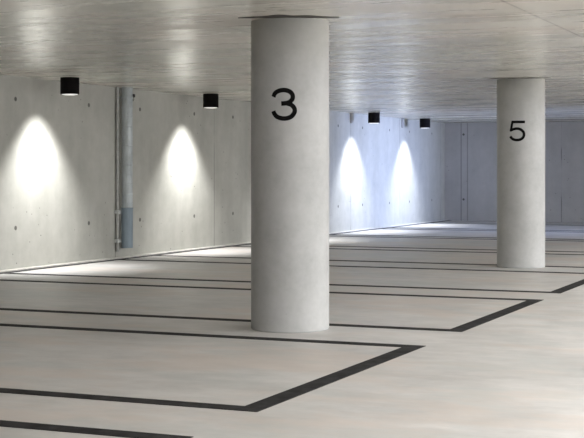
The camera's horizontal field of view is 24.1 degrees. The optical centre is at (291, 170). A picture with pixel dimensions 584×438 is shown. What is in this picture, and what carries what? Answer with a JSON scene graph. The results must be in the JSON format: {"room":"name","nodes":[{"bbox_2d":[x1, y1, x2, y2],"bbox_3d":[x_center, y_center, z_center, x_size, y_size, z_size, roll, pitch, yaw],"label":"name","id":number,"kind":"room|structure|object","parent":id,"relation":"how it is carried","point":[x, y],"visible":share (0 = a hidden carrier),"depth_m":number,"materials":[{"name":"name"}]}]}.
{"room":"parking garage","nodes":[
{"label":"parking garage","id":0,"kind":"room"},
{"bbox_2d":[0,75,444,269],"bbox_3d":[-4.450,0.037,14.885,0.300,2.400,41.900,0,0,23],"label":"wall","id":1,"kind":"structure","parent":0,"point":[192,162],"depth_m":20.35,"materials":[{"name":"concrete"}]},
{"bbox_2d":[114,87,120,251],"bbox_3d":[-2.431,-0.013,19.128,0.088,2.300,0.072,0,0,23],"label":"conduit","id":2,"kind":"object","parent":1,"relation":"attached to","point":[117,211],"visible":1,"depth_m":19.12,"materials":[{"name":"grey metal"}]},
{"bbox_2d":[120,87,134,247],"bbox_3d":[-2.331,-0.038,19.206,0.211,2.250,0.173,0,0,23],"label":"downpipe","id":3,"kind":"object","parent":1,"relation":"attached to","point":[127,97],"visible":1,"depth_m":19.13,"materials":[{"name":"metal"}]},
{"bbox_2d":[0,220,446,272],"bbox_3d":[-4.332,1.226,14.672,0.085,0.022,41.600,0,0,23],"label":"trim","id":4,"kind":"structure","parent":1,"relation":"attached to","point":[104,259],"depth_m":20.00,"materials":[{"name":"concrete"}]},
{"bbox_2d":[0,221,583,437],"bbox_3d":[6.590,1.362,10.182,24.300,0.250,41.900,0,0,23],"label":"floor","id":5,"kind":"structure","parent":0,"point":[519,373],"depth_m":9.34,"materials":[{"name":"concrete"}]},
{"bbox_2d":[0,420,192,437],"bbox_3d":[-4.064,1.236,6.400,6.682,0.003,2.720,0,0,23],"label":"parking line","id":6,"kind":"object","parent":5,"relation":"on","point":[3,423],"visible":1,"depth_m":6.49,"materials":[{"name":"black paint"}]},
{"bbox_2d":[0,323,424,411],"bbox_3d":[-2.692,1.236,9.620,6.682,0.003,2.860,0,0,23],"label":"parking line","id":7,"kind":"object","parent":5,"relation":"on","point":[260,405],"visible":1,"depth_m":7.92,"materials":[{"name":"black paint"}]},
{"bbox_2d":[0,279,541,331],"bbox_3d":[-1.222,1.236,13.070,6.682,0.003,2.820,0,0,23],"label":"parking line","id":8,"kind":"object","parent":5,"relation":"on","point":[527,302],"visible":1,"depth_m":11.88,"materials":[{"name":"black paint"}]},
{"bbox_2d":[238,15,338,332],"bbox_3d":[0.026,0.037,10.583,0.775,2.400,0.789,0,0,23],"label":"column","id":9,"kind":"structure","parent":5,"relation":"on","point":[290,53],"depth_m":10.43,"materials":[{"name":"concrete"}]},
{"bbox_2d":[4,259,583,292],"bbox_3d":[0.181,1.236,16.363,6.682,0.003,2.840,0,0,23],"label":"parking line","id":10,"kind":"object","parent":5,"relation":"on","point":[581,282],"visible":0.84,"depth_m":15.61,"materials":[{"name":"black paint"}]},
{"bbox_2d":[156,246,583,267],"bbox_3d":[1.621,1.236,19.744,6.682,0.003,2.730,0,0,23],"label":"parking line","id":11,"kind":"object","parent":5,"relation":"on","point":[232,246],"visible":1,"depth_m":19.40,"materials":[{"name":"black paint"}]},
{"bbox_2d":[250,236,576,251],"bbox_3d":[3.025,1.236,23.038,6.682,0.003,3.330,0,0,23],"label":"parking line","id":12,"kind":"object","parent":5,"relation":"on","point":[343,236],"visible":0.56,"depth_m":22.18,"materials":[{"name":"black paint"}]},
{"bbox_2d":[333,229,583,239],"bbox_3d":[4.424,1.236,26.322,6.682,0.003,3.030,0,0,23],"label":"parking line","id":13,"kind":"object","parent":5,"relation":"on","point":[414,229],"visible":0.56,"depth_m":25.92,"materials":[{"name":"black paint"}]},
{"bbox_2d":[392,223,583,230],"bbox_3d":[5.786,1.236,29.519,6.682,0.003,2.980,0,0,23],"label":"parking line","id":14,"kind":"object","parent":5,"relation":"on","point":[454,223],"visible":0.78,"depth_m":29.05,"materials":[{"name":"black paint"}]},
{"bbox_2d":[491,77,544,267],"bbox_3d":[2.958,0.037,17.450,0.762,2.400,0.784,0,0,23],"label":"column","id":15,"kind":"structure","parent":5,"relation":"on","point":[520,101],"depth_m":17.28,"materials":[{"name":"concrete"}]},
{"bbox_2d":[0,0,583,122],"bbox_3d":[6.590,-1.313,10.182,24.300,0.300,41.900,0,0,23],"label":"ceiling","id":16,"kind":"structure","parent":0,"point":[436,60],"depth_m":13.05,"materials":[{"name":"concrete"}]},
{"bbox_2d":[60,77,78,94],"bbox_3d":[-2.787,-1.053,17.155,0.236,0.220,0.236,0,0,23],"label":"ceiling spotlight","id":17,"kind":"object","parent":16,"relation":"in","point":[68,85],"visible":1,"depth_m":17.05,"materials":[{"name":"black metal"}]},
{"bbox_2d":[203,93,218,107],"bbox_3d":[-1.235,-1.053,20.798,0.236,0.220,0.236,0,0,23],"label":"ceiling spotlight","id":18,"kind":"object","parent":16,"relation":"in","point":[210,100],"visible":1,"depth_m":20.70,"materials":[{"name":"black metal"}]},
{"bbox_2d":[368,112,379,123],"bbox_3d":[1.654,-1.053,27.578,0.236,0.220,0.236,0,0,23],"label":"ceiling spotlight","id":19,"kind":"object","parent":16,"relation":"in","point":[373,118],"visible":1,"depth_m":27.48,"materials":[{"name":"black metal"}]},
{"bbox_2d":[420,118,429,127],"bbox_3d":[2.986,-1.053,30.706,0.236,0.220,0.236,0,0,23],"label":"ceiling spotlight","id":20,"kind":"object","parent":16,"relation":"in","point":[424,122],"visible":1,"depth_m":30.60,"materials":[{"name":"black metal"}]},
{"bbox_2d":[445,121,583,221],"bbox_3d":[14.881,0.037,29.259,24.000,2.400,0.300,0,0,23],"label":"wall","id":21,"kind":"structure","parent":0,"point":[470,148],"depth_m":33.37,"materials":[{"name":"concrete"}]}
]}

